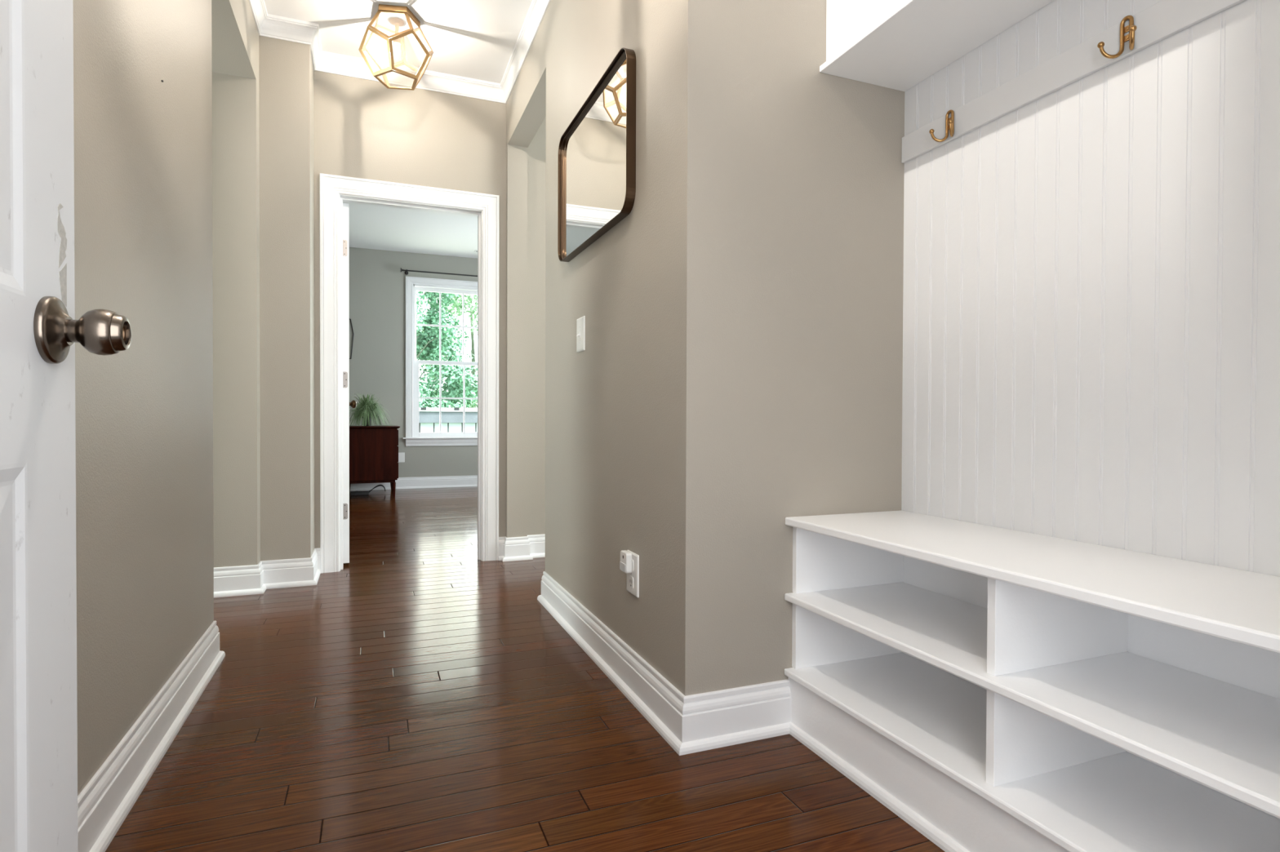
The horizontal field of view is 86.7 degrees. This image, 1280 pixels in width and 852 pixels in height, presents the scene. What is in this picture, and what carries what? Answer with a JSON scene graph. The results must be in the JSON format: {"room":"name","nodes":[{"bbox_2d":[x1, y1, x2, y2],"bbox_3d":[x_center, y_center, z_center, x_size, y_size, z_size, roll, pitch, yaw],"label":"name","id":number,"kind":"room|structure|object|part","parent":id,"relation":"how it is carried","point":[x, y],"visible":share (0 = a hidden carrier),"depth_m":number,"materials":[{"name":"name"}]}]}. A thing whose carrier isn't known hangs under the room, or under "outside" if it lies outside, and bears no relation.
{"room":"entrance hallway","nodes":[
{"label":"entrance hallway","id":0,"kind":"room"},
{"bbox_2d":[72,0,213,795],"bbox_3d":[-2.139,-0.564,0.504,2.595,2.771,2.866,0,1,-22],"label":"wall","id":1,"kind":"structure","parent":0,"point":[143,144],"depth_m":1.60,"materials":[{"name":"beige paint"}]},
{"bbox_2d":[77,620,225,851],"bbox_3d":[-2.115,0.754,0.622,2.524,0.134,2.756,0,1,-22],"label":"baseboard","id":2,"kind":"structure","parent":1,"relation":"attached to","point":[104,803],"depth_m":1.55,"materials":[{"name":"white paint"}]},
{"bbox_2d":[211,0,256,79],"bbox_3d":[-2.839,-1.800,2.268,2.595,0.344,0.957,0,1,-22],"label":"soffit","id":3,"kind":"structure","parent":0,"point":[233,27],"depth_m":2.92,"materials":[{"name":"beige paint"}]},
{"bbox_2d":[212,27,546,568],"bbox_3d":[-1.199,-0.596,3.704,6.700,2.771,0.477,0,1,-22],"label":"wall","id":4,"kind":"structure","parent":0,"point":[274,133],"depth_m":3.34,"materials":[{"name":"beige paint"}]},
{"bbox_2d":[213,547,320,597],"bbox_3d":[-2.921,0.725,2.959,2.746,0.134,0.386,0,1,-22],"label":"baseboard","id":5,"kind":"structure","parent":4,"relation":"attached to","point":[240,580],"depth_m":3.30,"materials":[{"name":"white paint"}]},
{"bbox_2d":[342,203,356,563],"bbox_3d":[-1.773,-0.240,4.133,0.103,2.010,0.754,0,1,-25],"label":"door","id":6,"kind":"structure","parent":4,"relation":"in","point":[346,403],"depth_m":3.79,"materials":[{"name":"white paint"}]},
{"bbox_3d":[-1.886,-0.143,4.431,0.061,0.056,0.056,0,1,-25],"label":"knob","id":7,"kind":"part","parent":6,"relation":"part of","materials":[{"name":"brown metal"}]},
{"bbox_2d":[319,173,498,573],"bbox_3d":[-1.295,-0.280,3.862,0.949,2.134,0.161,0,1,-22],"label":"door frame","id":8,"kind":"structure","parent":4,"relation":"attached to","point":[335,190],"depth_m":3.76,"materials":[{"name":"white paint"}]},
{"bbox_2d":[498,534,545,561],"bbox_3d":[0.482,0.720,4.477,2.808,0.134,0.069,0,1,-22],"label":"baseboard","id":9,"kind":"structure","parent":4,"relation":"attached to","point":[533,546],"depth_m":3.99,"materials":[{"name":"white paint"}]},
{"bbox_2d":[264,0,532,258],"bbox_3d":[-1.303,-2.045,3.965,6.900,0.120,8.720,0,1,-22],"label":"ceiling","id":10,"kind":"structure","parent":0,"point":[476,39],"depth_m":3.54,"materials":[{"name":"white paint"}]},
{"bbox_2d":[358,4,433,90],"bbox_3d":[-1.173,-1.821,3.269,0.341,0.311,0.332,0,1,-22],"label":"lantern","id":11,"kind":"object","parent":10,"relation":"attached to","point":[399,19],"visible":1,"depth_m":3.24,"materials":[{"name":"gold metal"}]},
{"bbox_2d":[389,17,404,45],"bbox_3d":[-1.172,-1.898,3.268,0.068,0.108,0.068,0,1,-22],"label":"bulb","id":12,"kind":"object","parent":11,"relation":"attached to","point":[397,23],"depth_m":3.26,"materials":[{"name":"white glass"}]},
{"bbox_2d":[349,247,477,477],"bbox_3d":[-2.559,-0.650,8.089,4.200,2.771,0.140,0,1,-22],"label":"wall","id":13,"kind":"structure","parent":0,"point":[377,282],"depth_m":7.88,"materials":[{"name":"grey paint"}]},
{"bbox_2d":[349,319,353,359],"bbox_3d":[-3.382,-0.993,7.676,0.258,0.528,0.012,0,1,-22],"label":"wall frame","id":14,"kind":"object","parent":13,"relation":"attached to","point":[349,319],"visible":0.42,"depth_m":7.71,"materials":[{"name":"black metal"}]},
{"bbox_2d":[398,453,404,462],"bbox_3d":[-2.791,0.369,7.931,0.070,0.115,0.008,0,1,-22],"label":"wall outlet","id":15,"kind":"object","parent":13,"relation":"attached to","point":[401,455],"visible":1,"depth_m":7.93,"materials":[{"name":"white plastic"}]},
{"bbox_2d":[350,475,477,490],"bbox_3d":[-2.532,0.670,8.025,4.000,0.134,0.029,0,1,-22],"label":"baseboard","id":16,"kind":"structure","parent":13,"relation":"attached to","point":[420,482],"depth_m":8.02,"materials":[{"name":"white paint"}]},
{"bbox_2d":[400,267,477,276],"bbox_3d":[-2.225,-1.800,8.074,1.188,0.060,0.106,0,1,-22],"label":"curtain rod","id":17,"kind":"object","parent":13,"relation":"attached to","point":[405,270],"visible":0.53,"depth_m":7.96,"materials":[{"name":"black metal"}]},
{"bbox_2d":[402,275,477,446],"bbox_3d":[-2.276,-0.758,8.175,1.113,1.986,0.185,0,1,-22],"label":"window","id":18,"kind":"structure","parent":13,"relation":"in","point":[413,437],"depth_m":8.04,"materials":[{"name":"white paint"}]},
{"bbox_3d":[-2.290,-1.200,8.208,0.850,0.900,0.032,0,1,-22],"label":"sash","id":19,"kind":"part","parent":18,"relation":"part of","materials":[{"name":"white paint"}]},
{"bbox_3d":[-2.280,-0.324,8.184,0.850,0.913,0.032,0,1,-22],"label":"sash","id":20,"kind":"part","parent":18,"relation":"part of","materials":[{"name":"white paint"}]},
{"bbox_2d":[105,486,944,851],"bbox_3d":[-1.313,0.846,3.997,6.900,0.120,8.720,0,1,-22],"label":"floor","id":21,"kind":"structure","parent":0,"point":[422,695],"depth_m":1.72,"materials":[{"name":"brown wood"}]},
{"bbox_2d":[350,484,385,495],"bbox_3d":[-2.984,0.690,7.444,0.352,0.103,0.362,0,1,-22],"label":"power strip","id":22,"kind":"object","parent":21,"relation":"on","point":[352,493],"visible":1,"depth_m":7.26,"materials":[{"name":"black plastic"}]},
{"bbox_3d":[-3.004,0.687,7.429,0.397,0.097,0.166,0,1,18],"label":"cord","id":23,"kind":"part","parent":22,"relation":"part of","materials":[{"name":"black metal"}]},
{"bbox_2d":[349,425,399,497],"bbox_3d":[-2.922,0.372,7.350,0.571,0.743,0.903,0,1,-22],"label":"dresser","id":24,"kind":"object","parent":21,"relation":"on","point":[373,450],"visible":0.75,"depth_m":6.97,"materials":[{"name":"brown wood"}]},
{"bbox_2d":[362,416,372,426],"bbox_3d":[-2.892,-0.049,7.180,0.093,0.102,0.093,0,1,-22],"label":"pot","id":25,"kind":"object","parent":24,"relation":"on","point":[364,423],"depth_m":7.15,"materials":[{"name":"black"}]},
{"bbox_2d":[349,393,395,426],"bbox_3d":[-2.908,-0.175,7.178,0.582,0.353,0.598,0,1,-10],"label":"potted grass","id":26,"kind":"object","parent":24,"relation":"on","point":[366,411],"depth_m":7.10,"materials":[{"name":"green plant"}]},
{"bbox_3d":[-2.923,0.571,7.352,0.478,0.026,0.810,0,1,-22],"label":"rail","id":27,"kind":"part","parent":24,"relation":"part of","materials":[{"name":"brown wood"}]},
{"bbox_3d":[-2.572,0.667,7.073,0.042,0.160,0.042,0,1,-22],"label":"leg","id":28,"kind":"part","parent":24,"relation":"part of","materials":[{"name":"brown wood"}]},
{"bbox_2d":[784,510,1279,851],"bbox_3d":[0.861,0.539,1.162,0.398,0.572,1.573,0,1,-22],"label":"bench","id":29,"kind":"object","parent":21,"relation":"on","point":[993,689],"visible":0.99,"depth_m":1.27,"materials":[{"name":"white paint"}]},
{"bbox_3d":[0.584,0.560,1.889,0.366,0.184,0.018,0,1,-22],"label":"panel","id":30,"kind":"part","parent":29,"relation":"part of","materials":[{"name":"white paint"}]},
{"bbox_3d":[0.585,0.357,1.886,0.366,0.183,0.018,0,1,-22],"label":"panel","id":31,"kind":"part","parent":29,"relation":"part of","materials":[{"name":"white paint"}]},
{"bbox_3d":[0.685,0.814,1.087,0.014,0.024,1.559,0,1,-22],"label":"shoe molding","id":32,"kind":"part","parent":29,"relation":"part of","materials":[{"name":"white paint"}]},
{"bbox_2d":[784,653,1279,851],"bbox_3d":[0.858,0.669,1.162,0.392,0.018,1.573,0,1,-22],"label":"shelf","id":33,"kind":"object","parent":29,"relation":"attached to","point":[1117,799],"depth_m":1.27,"materials":[{"name":"white paint"}]},
{"bbox_2d":[784,582,1279,818],"bbox_3d":[0.859,0.467,1.160,0.392,0.019,1.573,0,1,-22],"label":"shelf","id":34,"kind":"object","parent":29,"relation":"attached to","point":[1219,731],"depth_m":1.18,"materials":[{"name":"white paint"}]},
{"bbox_3d":[0.862,0.264,1.159,0.398,0.022,1.573,0,1,-22],"label":"seat","id":35,"kind":"part","parent":29,"relation":"part of","materials":[{"name":"white paint"}]},
{"bbox_3d":[1.043,0.550,1.234,0.006,0.550,1.573,0,1,-22],"label":"panel","id":36,"kind":"part","parent":29,"relation":"part of","materials":[{"name":"white paint"}]},
{"bbox_2d":[506,0,904,696],"bbox_3d":[0.047,-0.584,2.998,0.823,2.771,2.467,0,1,-22],"label":"wall","id":37,"kind":"structure","parent":0,"point":[738,374],"depth_m":1.85,"materials":[{"name":"beige paint"}]},
{"bbox_2d":[248,0,551,103],"bbox_3d":[-0.436,-1.914,1.944,1.635,0.091,4.041,0,1,-22],"label":"crown molding","id":38,"kind":"structure","parent":37,"relation":"attached to","point":[268,25],"depth_m":3.62,"materials":[{"name":"white paint"}]},
{"bbox_2d":[576,315,585,352],"bbox_3d":[-0.230,-0.345,2.555,0.018,0.129,0.097,0,1,-22],"label":"light switch","id":39,"kind":"object","parent":37,"relation":"attached to","point":[580,322],"visible":1,"depth_m":2.54,"materials":[{"name":"white plastic"}]},
{"bbox_2d":[557,47,635,262],"bbox_3d":[-0.173,-0.905,2.395,0.030,0.500,0.800,0,1,-22],"label":"wall mirror","id":40,"kind":"object","parent":37,"relation":"attached to","point":[597,174],"visible":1,"depth_m":2.31,"materials":[{"name":"brown"}]},
{"bbox_2d":[626,550,639,598],"bbox_3d":[-0.024,0.447,2.051,0.008,0.127,0.095,0,1,-22],"label":"wall outlet","id":41,"kind":"object","parent":37,"relation":"attached to","point":[633,578],"visible":0.84,"depth_m":2.03,"materials":[{"name":"white plastic"}]},
{"bbox_2d":[619,550,631,573],"bbox_3d":[-0.043,0.413,2.060,0.020,0.062,0.057,0,1,-22],"label":"plug","id":42,"kind":"object","parent":41,"relation":"attached to","point":[625,563],"visible":1,"depth_m":2.04,"materials":[{"name":"white plastic"}]},
{"bbox_2d":[619,561,625,572],"bbox_3d":[-0.053,0.428,2.060,0.002,0.025,0.049,0,1,-22],"label":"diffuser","id":43,"kind":"object","parent":42,"relation":"attached to","point":[622,564],"depth_m":2.06,"materials":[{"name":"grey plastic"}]},
{"bbox_2d":[629,575,633,589],"bbox_3d":[-0.024,0.473,2.051,0.008,0.037,0.033,0,1,-22],"label":"receptacle","id":44,"kind":"object","parent":41,"relation":"attached to","point":[631,577],"depth_m":2.05,"materials":[{"name":"white plastic"}]},
{"bbox_2d":[537,571,791,755],"bbox_3d":[-0.031,0.741,2.459,0.336,0.134,1.549,0,1,-22],"label":"baseboard","id":45,"kind":"structure","parent":37,"relation":"attached to","point":[708,721],"depth_m":1.80,"materials":[{"name":"white paint"}]},
{"bbox_2d":[901,0,1279,577],"bbox_3d":[1.132,-0.560,1.180,0.120,2.771,1.713,0,1,-22],"label":"beadboard panel","id":46,"kind":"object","parent":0,"point":[1091,282],"depth_m":1.41,"materials":[{"name":"white paint"}]},
{"bbox_2d":[819,0,1053,91],"bbox_3d":[0.915,-1.297,1.160,0.295,0.691,1.573,0,1,-22],"label":"wall shelf","id":47,"kind":"object","parent":46,"relation":"attached to","point":[898,45],"visible":1,"depth_m":1.71,"materials":[{"name":"white paint"}]},
{"bbox_3d":[0.636,-1.306,1.886,0.268,0.656,0.018,0,1,-22],"label":"panel","id":48,"kind":"part","parent":47,"relation":"part of","materials":[{"name":"white paint"}]},
{"bbox_2d":[901,0,1245,163],"bbox_3d":[1.046,-0.783,1.218,0.011,0.072,1.573,0,1,-22],"label":"hook rail","id":49,"kind":"object","parent":46,"relation":"attached to","point":[1164,19],"visible":1,"depth_m":1.48,"materials":[{"name":"white paint"}]},
{"bbox_2d":[928,109,954,142],"bbox_3d":[0.798,-0.790,1.773,0.041,0.078,0.075,0,1,-22],"label":"coat hook","id":50,"kind":"object","parent":49,"relation":"attached to","point":[949,122],"visible":1,"depth_m":1.78,"materials":[{"name":"gold metal"}]},
{"bbox_2d":[1097,15,1137,58],"bbox_3d":[0.963,-0.785,1.356,0.041,0.078,0.075,0,1,-22],"label":"coat hook","id":51,"kind":"object","parent":49,"relation":"attached to","point":[1131,28],"visible":1,"depth_m":1.37,"materials":[{"name":"gold metal"}]},
{"bbox_3d":[0.467,-0.550,0.071,1.932,2.771,0.140,0,1,-22],"label":"wall","id":52,"kind":"structure","parent":0,"visible":0},
{"bbox_2d":[0,0,131,851],"bbox_3d":[-0.450,-0.193,0.283,0.169,2.023,0.914,0,1,-22],"label":"door","id":53,"kind":"structure","parent":52,"relation":"in","point":[40,331],"depth_m":0.64,"materials":[{"name":"white paint"}]},
{"bbox_3d":[-0.568,-0.093,0.662,0.016,0.066,0.066,0,1,-22],"label":"knob","id":54,"kind":"part","parent":53,"relation":"part of","materials":[{"name":"silver metal"}]},
{"label":"outside","id":55,"kind":"structure","parent":0,"visible":0},
{"bbox_3d":[-9.863,0.997,24.907,60.000,0.250,36.450,0,1,-22],"label":"ground","id":56,"kind":"structure","parent":55,"visible":0},
{"bbox_2d":[416,291,477,408],"bbox_3d":[-4.783,-1.563,14.186,3.012,5.249,2.910,0,1,-22],"label":"tree","id":57,"kind":"object","parent":56,"relation":"on","point":[429,343],"visible":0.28,"depth_m":14.38,"materials":[{"name":"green plant"}]},
{"bbox_2d":[417,293,477,408],"bbox_3d":[-4.565,-2.272,18.428,3.221,6.530,3.135,0,1,-22],"label":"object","id":58,"kind":"object","parent":56,"relation":"on","point":[468,299],"visible":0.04,"depth_m":17.65,"materials":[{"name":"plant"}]},
{"bbox_2d":[418,407,477,432],"bbox_3d":[-3.045,0.364,11.764,7.000,1.358,0.292,0,1,-22],"label":"fence","id":59,"kind":"object","parent":56,"relation":"on","point":[428,417],"visible":0.07,"depth_m":11.59,"materials":[{"name":"grey paint"}]}
]}

